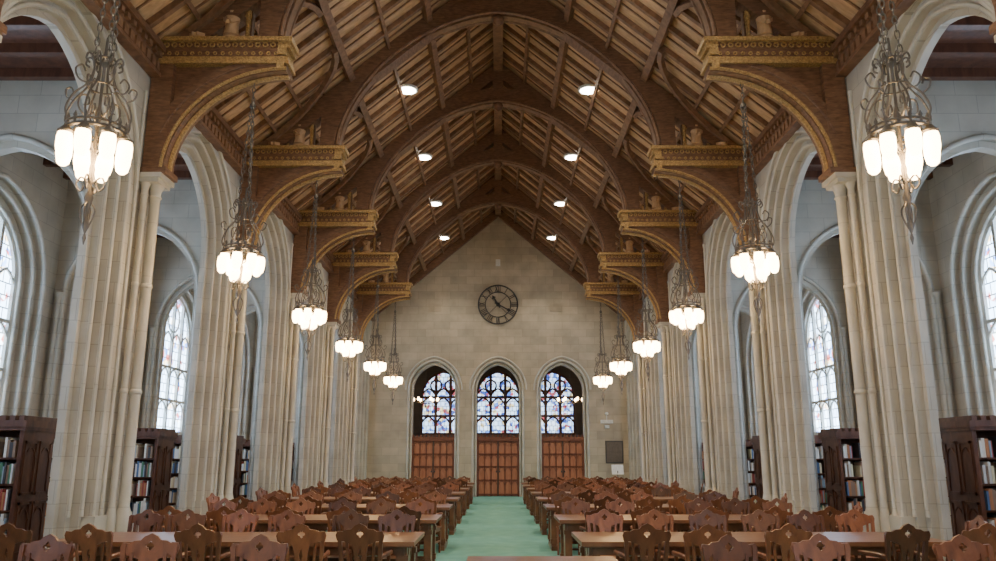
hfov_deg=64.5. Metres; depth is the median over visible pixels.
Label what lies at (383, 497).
chair
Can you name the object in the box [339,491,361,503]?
chair
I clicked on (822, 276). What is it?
wall
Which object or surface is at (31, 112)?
wall
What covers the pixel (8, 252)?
window
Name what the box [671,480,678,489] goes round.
chair
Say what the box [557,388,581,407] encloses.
pendant lamp
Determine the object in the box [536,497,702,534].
table
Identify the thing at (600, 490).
chair
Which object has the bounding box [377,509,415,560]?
chair
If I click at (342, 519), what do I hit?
chair
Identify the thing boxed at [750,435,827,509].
bookcase
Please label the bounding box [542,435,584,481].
door
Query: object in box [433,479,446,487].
chair
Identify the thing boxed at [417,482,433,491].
chair
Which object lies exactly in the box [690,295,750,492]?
wall
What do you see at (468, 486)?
table
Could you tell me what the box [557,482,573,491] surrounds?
chair
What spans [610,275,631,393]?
chandelier
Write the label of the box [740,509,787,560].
chair
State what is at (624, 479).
chair
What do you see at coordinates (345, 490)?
chair
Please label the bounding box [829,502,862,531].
chair
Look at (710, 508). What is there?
chair
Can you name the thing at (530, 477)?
chair
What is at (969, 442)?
bookcase
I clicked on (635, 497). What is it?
chair
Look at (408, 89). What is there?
recessed light
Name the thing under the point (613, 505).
chair
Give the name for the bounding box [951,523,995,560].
chair
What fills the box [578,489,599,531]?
chair
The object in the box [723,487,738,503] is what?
chair
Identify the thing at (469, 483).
table
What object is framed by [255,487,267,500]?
chair
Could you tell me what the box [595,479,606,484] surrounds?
chair
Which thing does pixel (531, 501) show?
table
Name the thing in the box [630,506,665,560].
chair
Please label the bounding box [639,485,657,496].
chair
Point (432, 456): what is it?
door
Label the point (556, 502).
chair
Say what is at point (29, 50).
ceiling
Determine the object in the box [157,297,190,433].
window
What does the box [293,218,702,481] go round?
wall
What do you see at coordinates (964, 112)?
wall
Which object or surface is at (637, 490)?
chair
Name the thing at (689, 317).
chandelier
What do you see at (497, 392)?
window
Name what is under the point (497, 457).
door
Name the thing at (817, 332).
window
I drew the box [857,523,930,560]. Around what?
chair
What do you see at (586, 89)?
recessed light
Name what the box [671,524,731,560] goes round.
chair
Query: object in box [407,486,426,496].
chair
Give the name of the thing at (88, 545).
chair
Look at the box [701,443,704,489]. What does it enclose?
bookcase
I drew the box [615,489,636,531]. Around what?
chair
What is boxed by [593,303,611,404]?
chandelier
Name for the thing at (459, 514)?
table
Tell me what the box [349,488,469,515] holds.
table
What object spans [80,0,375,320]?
crown molding
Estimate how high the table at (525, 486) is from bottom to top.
0.760 m
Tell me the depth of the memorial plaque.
35.62 m
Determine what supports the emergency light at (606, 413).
attached to the wall at (458, 334)
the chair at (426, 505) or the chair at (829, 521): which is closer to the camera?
the chair at (829, 521)
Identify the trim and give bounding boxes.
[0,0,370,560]
[376,210,619,314]
[404,356,591,496]
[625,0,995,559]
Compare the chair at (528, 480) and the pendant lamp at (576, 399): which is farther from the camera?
the pendant lamp at (576, 399)
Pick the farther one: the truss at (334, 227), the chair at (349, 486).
the truss at (334, 227)
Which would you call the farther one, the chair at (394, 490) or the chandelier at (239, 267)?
the chair at (394, 490)
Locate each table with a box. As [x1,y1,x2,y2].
[46,532,424,560]
[176,514,441,560]
[245,504,452,550]
[285,497,459,534]
[324,492,465,523]
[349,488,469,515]
[391,485,472,508]
[415,482,474,503]
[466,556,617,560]
[521,482,564,503]
[523,485,626,508]
[526,488,648,515]
[530,492,658,523]
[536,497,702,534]
[543,504,760,550]
[554,514,806,560]
[571,532,944,560]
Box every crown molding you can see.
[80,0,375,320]
[620,0,915,320]
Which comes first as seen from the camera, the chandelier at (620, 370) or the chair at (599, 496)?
the chair at (599, 496)
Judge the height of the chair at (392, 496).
0.992 m
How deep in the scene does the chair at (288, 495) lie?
16.75 m
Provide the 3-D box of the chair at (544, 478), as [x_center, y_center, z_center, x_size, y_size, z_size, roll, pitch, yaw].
[1.953,8.158,30.916,0.498,0.992,0.562,0,-13,0]
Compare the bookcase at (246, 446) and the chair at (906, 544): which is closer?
the chair at (906, 544)
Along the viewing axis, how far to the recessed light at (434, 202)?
30.35 m
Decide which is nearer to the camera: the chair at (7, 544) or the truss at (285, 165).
the chair at (7, 544)
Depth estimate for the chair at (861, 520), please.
10.02 m
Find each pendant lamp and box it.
[414,388,438,407]
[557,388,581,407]
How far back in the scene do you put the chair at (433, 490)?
16.83 m
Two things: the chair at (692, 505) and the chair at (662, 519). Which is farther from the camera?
the chair at (692, 505)
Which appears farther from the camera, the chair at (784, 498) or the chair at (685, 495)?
the chair at (685, 495)
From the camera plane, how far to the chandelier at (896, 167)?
8.13 m
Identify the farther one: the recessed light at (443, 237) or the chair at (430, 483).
the recessed light at (443, 237)
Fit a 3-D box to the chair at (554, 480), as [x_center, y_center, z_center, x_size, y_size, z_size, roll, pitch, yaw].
[1.896,7.048,26.027,0.498,0.992,0.562,-1,-13,6]
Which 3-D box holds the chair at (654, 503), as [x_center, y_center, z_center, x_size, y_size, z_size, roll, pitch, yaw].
[2.640,4.307,13.966,0.498,0.992,0.562,0,-13,-1]
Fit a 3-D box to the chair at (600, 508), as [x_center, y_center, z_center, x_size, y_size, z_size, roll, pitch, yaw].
[1.405,3.618,10.934,0.498,0.992,0.562,1,-13,-3]
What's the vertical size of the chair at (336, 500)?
0.992 m
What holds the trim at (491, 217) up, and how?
attached to the wall at (458, 334)
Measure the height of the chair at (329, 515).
0.992 m
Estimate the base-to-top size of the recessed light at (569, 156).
0.130 m
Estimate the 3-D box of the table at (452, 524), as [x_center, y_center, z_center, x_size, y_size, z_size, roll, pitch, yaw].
[-2.830,5.311,17.867,3.900,0.760,1.200,0,-13,0]
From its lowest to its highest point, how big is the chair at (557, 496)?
0.992 m
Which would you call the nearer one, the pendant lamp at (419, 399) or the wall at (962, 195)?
the wall at (962, 195)
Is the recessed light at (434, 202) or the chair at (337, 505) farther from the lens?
the recessed light at (434, 202)
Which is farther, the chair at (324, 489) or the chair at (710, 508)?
the chair at (324, 489)
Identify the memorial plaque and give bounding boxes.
[605,441,623,462]
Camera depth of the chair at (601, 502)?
13.82 m
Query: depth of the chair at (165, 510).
10.84 m
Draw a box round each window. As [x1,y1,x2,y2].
[0,210,17,407]
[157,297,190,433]
[420,371,454,434]
[477,371,518,434]
[541,371,575,434]
[805,297,838,433]
[978,210,995,407]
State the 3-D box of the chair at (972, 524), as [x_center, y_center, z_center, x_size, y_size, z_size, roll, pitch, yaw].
[5.171,3.139,8.822,0.562,0.992,0.498,0,-13,2]
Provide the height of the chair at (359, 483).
0.992 m
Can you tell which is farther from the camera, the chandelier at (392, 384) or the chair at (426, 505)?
the chandelier at (392, 384)
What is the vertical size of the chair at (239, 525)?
0.992 m
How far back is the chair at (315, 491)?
16.78 m
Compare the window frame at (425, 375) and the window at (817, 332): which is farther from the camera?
the window frame at (425, 375)
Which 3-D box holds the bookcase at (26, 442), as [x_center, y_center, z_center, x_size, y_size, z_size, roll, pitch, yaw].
[-8.370,3.237,12.083,2.600,2.270,0.940,0,-13,0]
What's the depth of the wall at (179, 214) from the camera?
17.62 m
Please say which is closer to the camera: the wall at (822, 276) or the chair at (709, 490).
the chair at (709, 490)
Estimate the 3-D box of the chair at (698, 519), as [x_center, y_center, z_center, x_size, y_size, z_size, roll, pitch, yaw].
[2.627,3.343,9.720,0.498,0.992,0.562,-2,-13,8]
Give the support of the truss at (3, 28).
attached to the ceiling at (358, 29)
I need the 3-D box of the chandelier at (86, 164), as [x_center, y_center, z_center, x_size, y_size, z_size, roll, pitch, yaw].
[-4.190,-2.531,8.471,0.714,4.450,0.710,-4,-13,17]
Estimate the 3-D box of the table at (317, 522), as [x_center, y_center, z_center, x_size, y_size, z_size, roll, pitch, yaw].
[-2.830,3.937,11.822,3.900,0.760,1.200,0,-13,0]
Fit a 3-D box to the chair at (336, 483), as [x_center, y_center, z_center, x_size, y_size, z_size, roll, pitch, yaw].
[-4.546,6.110,21.899,0.498,0.992,0.562,-1,-13,2]
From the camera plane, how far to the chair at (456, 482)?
25.05 m
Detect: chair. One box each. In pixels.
[0,523,47,560]
[17,534,75,560]
[64,523,128,560]
[111,509,164,560]
[120,533,179,560]
[154,506,198,531]
[158,509,206,560]
[174,523,236,560]
[205,509,258,560]
[206,493,219,510]
[206,506,247,531]
[209,498,237,531]
[229,496,258,531]
[230,534,288,560]
[246,498,276,531]
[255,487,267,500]
[260,496,286,531]
[263,491,286,502]
[267,506,308,556]
[268,509,305,560]
[269,490,290,502]
[276,524,329,560]
[286,498,315,513]
[291,483,299,496]
[295,496,326,531]
[299,491,322,500]
[302,486,320,495]
[302,490,325,503]
[311,485,330,496]
[319,498,356,531]
[323,509,369,560]
[326,506,361,531]
[328,482,344,491]
[328,486,345,496]
[330,496,356,531]
[334,489,358,503]
[336,523,392,560]
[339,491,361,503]
[343,485,355,490]
[348,480,361,484]
[351,482,367,491]
[352,486,370,496]
[358,482,371,491]
[362,478,373,483]
[366,498,394,531]
[370,496,403,531]
[371,482,388,491]
[372,485,391,496]
[376,491,399,503]
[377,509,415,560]
[381,477,393,483]
[381,486,400,496]
[387,506,421,560]
[391,479,403,487]
[395,482,411,491]
[397,489,418,503]
[403,485,421,496]
[405,498,434,550]
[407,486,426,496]
[409,476,420,481]
[410,496,442,552]
[411,479,422,484]
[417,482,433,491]
[423,489,448,503]
[424,491,446,544]
[425,482,437,491]
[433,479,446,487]
[434,486,451,528]
[442,482,458,519]
[446,480,460,487]
[454,479,467,487]
[523,476,534,481]
[527,477,539,484]
[528,479,541,506]
[534,482,548,491]
[538,485,559,521]
[541,476,552,481]
[543,486,562,520]
[547,489,568,503]
[548,479,559,487]
[550,491,573,503]
[554,496,581,554]
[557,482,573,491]
[558,480,572,484]
[561,497,589,549]
[570,486,589,496]
[572,479,585,486]
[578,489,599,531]
[579,506,619,531]
[585,482,601,491]
[586,509,624,560]
[593,496,620,531]
[594,491,617,502]
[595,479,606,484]
[595,486,614,495]
[601,478,613,483]
[603,482,618,486]
[604,485,622,494]
[605,498,634,513]
[609,482,626,491]
[611,480,625,484]
[613,523,670,560]
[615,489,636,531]
[620,478,632,484]
[624,486,643,530]
[627,482,639,490]
[630,482,646,491]
[630,491,652,503]
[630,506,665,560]
[635,496,662,513]
[636,509,683,560]
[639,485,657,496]
[651,486,670,496]
[652,482,668,491]
[665,485,682,496]
[666,489,694,503]
[666,496,693,531]
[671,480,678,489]
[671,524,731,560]
[673,491,696,502]
[684,498,712,513]
[688,509,726,560]
[689,506,728,531]
[697,489,715,503]
[700,534,757,560]
[703,491,735,531]
[710,496,735,531]
[721,497,749,531]
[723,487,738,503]
[739,496,768,531]
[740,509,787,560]
[750,523,812,560]
[751,506,792,531]
[761,493,787,510]
[762,498,792,531]
[786,509,844,560]
[791,533,850,560]
[812,506,846,531]
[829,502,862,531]
[835,509,884,560]
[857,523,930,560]
[932,534,994,560]
[945,515,991,560]
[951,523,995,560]
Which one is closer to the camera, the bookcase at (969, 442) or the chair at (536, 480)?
the bookcase at (969, 442)
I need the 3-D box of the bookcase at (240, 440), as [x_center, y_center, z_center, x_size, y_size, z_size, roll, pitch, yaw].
[-8.370,5.364,21.444,2.600,2.270,0.940,0,-13,0]
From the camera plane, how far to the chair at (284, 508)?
10.74 m
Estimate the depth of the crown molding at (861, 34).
13.41 m
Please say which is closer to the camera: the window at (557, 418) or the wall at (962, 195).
the wall at (962, 195)
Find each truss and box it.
[0,0,995,34]
[140,0,855,182]
[235,0,760,248]
[291,65,704,296]
[327,129,668,323]
[352,175,643,343]
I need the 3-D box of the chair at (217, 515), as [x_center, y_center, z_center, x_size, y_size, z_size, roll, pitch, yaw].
[-3.776,3.626,10.966,0.498,0.992,0.562,1,-13,-6]
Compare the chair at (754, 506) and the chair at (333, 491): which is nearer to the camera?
the chair at (754, 506)
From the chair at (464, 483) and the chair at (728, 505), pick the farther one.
the chair at (464, 483)
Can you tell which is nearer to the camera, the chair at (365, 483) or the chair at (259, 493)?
the chair at (259, 493)
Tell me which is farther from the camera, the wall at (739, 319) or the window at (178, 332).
the wall at (739, 319)
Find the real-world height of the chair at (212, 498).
0.992 m
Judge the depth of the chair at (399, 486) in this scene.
22.14 m
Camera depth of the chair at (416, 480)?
25.83 m
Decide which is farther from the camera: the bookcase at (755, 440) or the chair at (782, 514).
the bookcase at (755, 440)
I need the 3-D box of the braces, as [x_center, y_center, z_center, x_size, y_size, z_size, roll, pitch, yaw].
[0.000,-4.437,16.288,10.679,1.612,36.977,0,-13,0]
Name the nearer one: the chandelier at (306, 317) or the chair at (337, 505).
the chair at (337, 505)
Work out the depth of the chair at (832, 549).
6.68 m
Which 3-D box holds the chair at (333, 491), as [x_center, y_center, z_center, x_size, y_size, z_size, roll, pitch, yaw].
[-3.916,5.409,18.815,0.498,0.992,0.562,-1,-13,5]
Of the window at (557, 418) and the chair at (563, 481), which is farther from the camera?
the window at (557, 418)
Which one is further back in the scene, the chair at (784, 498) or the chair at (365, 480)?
the chair at (365, 480)
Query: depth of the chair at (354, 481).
25.16 m
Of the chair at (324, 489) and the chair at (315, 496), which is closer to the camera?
the chair at (315, 496)
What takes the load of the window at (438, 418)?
in the window frame at (425, 375)
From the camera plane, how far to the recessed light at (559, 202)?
30.35 m
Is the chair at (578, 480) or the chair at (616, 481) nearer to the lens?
the chair at (616, 481)
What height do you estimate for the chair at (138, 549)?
0.992 m
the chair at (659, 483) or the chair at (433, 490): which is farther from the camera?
the chair at (659, 483)
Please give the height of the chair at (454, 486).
0.992 m
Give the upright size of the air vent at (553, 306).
0.400 m
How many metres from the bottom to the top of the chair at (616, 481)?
0.992 m
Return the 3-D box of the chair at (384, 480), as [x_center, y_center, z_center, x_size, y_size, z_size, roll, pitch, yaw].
[-3.938,7.479,27.925,0.498,0.992,0.562,1,-13,-5]
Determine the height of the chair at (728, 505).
0.992 m
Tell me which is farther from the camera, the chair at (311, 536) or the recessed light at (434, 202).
the recessed light at (434, 202)
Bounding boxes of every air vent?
[550,303,562,310]
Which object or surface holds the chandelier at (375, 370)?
hanging from the truss at (628, 264)
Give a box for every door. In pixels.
[411,435,453,480]
[477,435,518,495]
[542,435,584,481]
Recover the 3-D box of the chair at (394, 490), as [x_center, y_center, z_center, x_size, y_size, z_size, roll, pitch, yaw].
[-2.597,5.411,18.824,0.498,0.992,0.562,0,-13,-2]
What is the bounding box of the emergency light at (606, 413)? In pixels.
[601,412,612,427]
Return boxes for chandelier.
[55,0,137,244]
[217,83,266,323]
[292,181,327,359]
[335,238,362,381]
[364,275,386,393]
[384,302,402,404]
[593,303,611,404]
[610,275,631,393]
[633,237,660,381]
[669,180,703,359]
[731,84,778,323]
[860,0,940,244]
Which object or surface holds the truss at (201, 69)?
attached to the ceiling at (358, 29)
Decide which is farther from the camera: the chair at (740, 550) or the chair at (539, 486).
the chair at (539, 486)
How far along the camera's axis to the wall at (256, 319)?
31.27 m
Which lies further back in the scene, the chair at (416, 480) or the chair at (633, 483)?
the chair at (416, 480)
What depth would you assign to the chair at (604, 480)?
28.13 m
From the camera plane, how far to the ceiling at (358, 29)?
21.00 m
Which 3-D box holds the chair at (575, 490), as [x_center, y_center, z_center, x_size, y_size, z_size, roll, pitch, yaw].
[1.993,5.396,18.760,0.498,0.992,0.562,0,-13,-2]
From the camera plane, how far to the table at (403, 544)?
8.42 m
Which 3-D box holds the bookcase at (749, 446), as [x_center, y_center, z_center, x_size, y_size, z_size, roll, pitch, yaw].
[8.370,6.428,26.125,2.600,2.270,0.940,0,-13,0]
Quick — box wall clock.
[478,285,517,324]
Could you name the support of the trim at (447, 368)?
attached to the wall at (458, 334)
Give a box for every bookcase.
[0,415,56,560]
[42,428,177,537]
[168,435,245,514]
[239,440,249,503]
[291,443,294,486]
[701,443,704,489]
[746,440,756,502]
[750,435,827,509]
[818,428,953,536]
[939,415,995,560]
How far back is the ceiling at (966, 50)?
12.80 m
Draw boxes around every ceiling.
[0,15,192,237]
[129,0,866,281]
[803,15,995,237]
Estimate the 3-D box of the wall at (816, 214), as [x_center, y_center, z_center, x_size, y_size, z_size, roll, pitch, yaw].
[8.090,1.504,17.341,3.420,7.950,0.646,0,-13,0]
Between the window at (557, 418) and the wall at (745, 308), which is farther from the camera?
the window at (557, 418)
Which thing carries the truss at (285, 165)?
attached to the ceiling at (358, 29)
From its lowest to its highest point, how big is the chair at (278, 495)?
0.992 m
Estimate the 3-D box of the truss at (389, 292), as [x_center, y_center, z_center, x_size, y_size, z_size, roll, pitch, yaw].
[0.000,-1.006,32.725,11.813,7.262,0.562,0,-13,0]
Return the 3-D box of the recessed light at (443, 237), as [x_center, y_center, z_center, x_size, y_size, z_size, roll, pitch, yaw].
[-2.420,-1.898,35.195,0.560,0.130,0.560,0,-13,0]
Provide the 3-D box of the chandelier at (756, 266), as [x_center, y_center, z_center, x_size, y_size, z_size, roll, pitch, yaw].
[4.190,-1.468,13.152,0.714,4.450,0.710,4,-13,-17]
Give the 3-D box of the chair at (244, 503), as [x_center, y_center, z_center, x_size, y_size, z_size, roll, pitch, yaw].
[-4.526,4.326,14.047,0.498,0.992,0.562,0,-13,1]
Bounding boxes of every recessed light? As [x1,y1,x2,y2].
[401,84,417,94]
[419,153,431,160]
[431,200,442,205]
[440,235,449,239]
[546,235,555,239]
[553,200,564,205]
[564,153,576,160]
[578,84,594,94]
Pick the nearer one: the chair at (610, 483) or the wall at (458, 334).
the chair at (610, 483)
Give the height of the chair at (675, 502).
0.992 m
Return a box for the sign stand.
[611,465,623,476]
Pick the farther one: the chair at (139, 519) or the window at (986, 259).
the window at (986, 259)
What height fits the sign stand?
1.403 m
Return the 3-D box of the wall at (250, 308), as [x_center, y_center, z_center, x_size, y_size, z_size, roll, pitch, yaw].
[-8.090,3.631,26.702,3.420,7.950,0.646,0,-13,0]
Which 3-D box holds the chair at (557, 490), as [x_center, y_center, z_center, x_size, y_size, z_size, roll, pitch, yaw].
[1.303,5.011,17.066,0.498,0.992,0.562,-1,-13,4]
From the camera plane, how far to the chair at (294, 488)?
20.98 m
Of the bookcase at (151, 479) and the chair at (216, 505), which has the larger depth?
the bookcase at (151, 479)
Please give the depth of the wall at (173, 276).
22.25 m
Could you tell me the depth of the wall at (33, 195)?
16.81 m
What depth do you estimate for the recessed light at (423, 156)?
25.71 m
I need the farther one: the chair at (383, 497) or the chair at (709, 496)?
the chair at (709, 496)
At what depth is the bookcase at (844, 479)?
16.54 m
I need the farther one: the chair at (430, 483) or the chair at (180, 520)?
the chair at (430, 483)
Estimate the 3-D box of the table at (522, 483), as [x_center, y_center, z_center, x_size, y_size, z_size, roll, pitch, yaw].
[2.830,8.058,29.959,3.900,0.760,1.200,0,-13,0]
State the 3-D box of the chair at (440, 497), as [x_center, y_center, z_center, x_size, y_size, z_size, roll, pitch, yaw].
[-1.307,4.707,15.728,0.498,0.992,0.562,-2,-13,7]
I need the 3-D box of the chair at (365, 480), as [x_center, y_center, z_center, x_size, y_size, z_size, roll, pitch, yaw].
[-4.602,7.447,27.787,0.498,0.992,0.562,2,-13,-9]
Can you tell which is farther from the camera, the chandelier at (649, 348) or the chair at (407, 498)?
the chandelier at (649, 348)
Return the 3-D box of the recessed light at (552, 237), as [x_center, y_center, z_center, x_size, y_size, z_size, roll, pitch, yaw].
[2.420,-1.898,35.195,0.560,0.130,0.560,0,-13,0]
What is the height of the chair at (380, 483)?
0.992 m
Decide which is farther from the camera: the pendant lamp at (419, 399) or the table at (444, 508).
the pendant lamp at (419, 399)
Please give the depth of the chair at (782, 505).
13.00 m
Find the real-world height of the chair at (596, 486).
0.992 m
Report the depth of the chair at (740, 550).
6.57 m
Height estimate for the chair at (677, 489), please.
0.992 m
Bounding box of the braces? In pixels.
[187,0,808,279]
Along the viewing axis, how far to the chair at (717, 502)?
13.80 m
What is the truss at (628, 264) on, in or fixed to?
attached to the ceiling at (358, 29)
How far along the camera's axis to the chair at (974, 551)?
6.58 m
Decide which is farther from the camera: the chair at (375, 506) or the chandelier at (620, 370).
the chandelier at (620, 370)
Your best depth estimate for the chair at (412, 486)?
19.77 m
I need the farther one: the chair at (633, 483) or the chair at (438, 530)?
the chair at (633, 483)
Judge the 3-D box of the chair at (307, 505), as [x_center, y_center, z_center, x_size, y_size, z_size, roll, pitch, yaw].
[-3.254,4.039,12.784,0.498,0.992,0.562,1,-13,-4]
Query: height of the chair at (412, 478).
0.992 m
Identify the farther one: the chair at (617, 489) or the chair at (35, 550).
the chair at (617, 489)
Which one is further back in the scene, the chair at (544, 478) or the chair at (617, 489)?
the chair at (544, 478)
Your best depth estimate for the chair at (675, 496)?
16.11 m
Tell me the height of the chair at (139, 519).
0.992 m
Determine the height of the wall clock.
1.901 m
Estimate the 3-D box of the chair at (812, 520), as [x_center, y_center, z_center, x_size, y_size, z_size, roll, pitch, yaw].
[3.903,3.332,9.675,0.498,0.992,0.562,1,-13,-4]
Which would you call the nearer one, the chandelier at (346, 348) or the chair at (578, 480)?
the chandelier at (346, 348)
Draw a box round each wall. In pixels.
[0,81,86,203]
[0,152,255,439]
[39,180,200,516]
[138,238,264,499]
[245,295,305,485]
[247,313,335,483]
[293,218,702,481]
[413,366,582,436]
[660,313,748,483]
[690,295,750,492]
[731,238,857,499]
[740,152,995,439]
[795,180,956,516]
[909,81,995,206]
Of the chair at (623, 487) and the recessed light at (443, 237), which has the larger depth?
the recessed light at (443, 237)
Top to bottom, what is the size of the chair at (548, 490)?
0.992 m
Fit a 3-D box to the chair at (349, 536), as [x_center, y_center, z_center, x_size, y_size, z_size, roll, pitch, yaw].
[-1.348,2.942,7.959,0.498,0.992,0.562,-1,-13,3]
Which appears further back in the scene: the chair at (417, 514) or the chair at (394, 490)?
the chair at (394, 490)
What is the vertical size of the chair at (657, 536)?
0.992 m

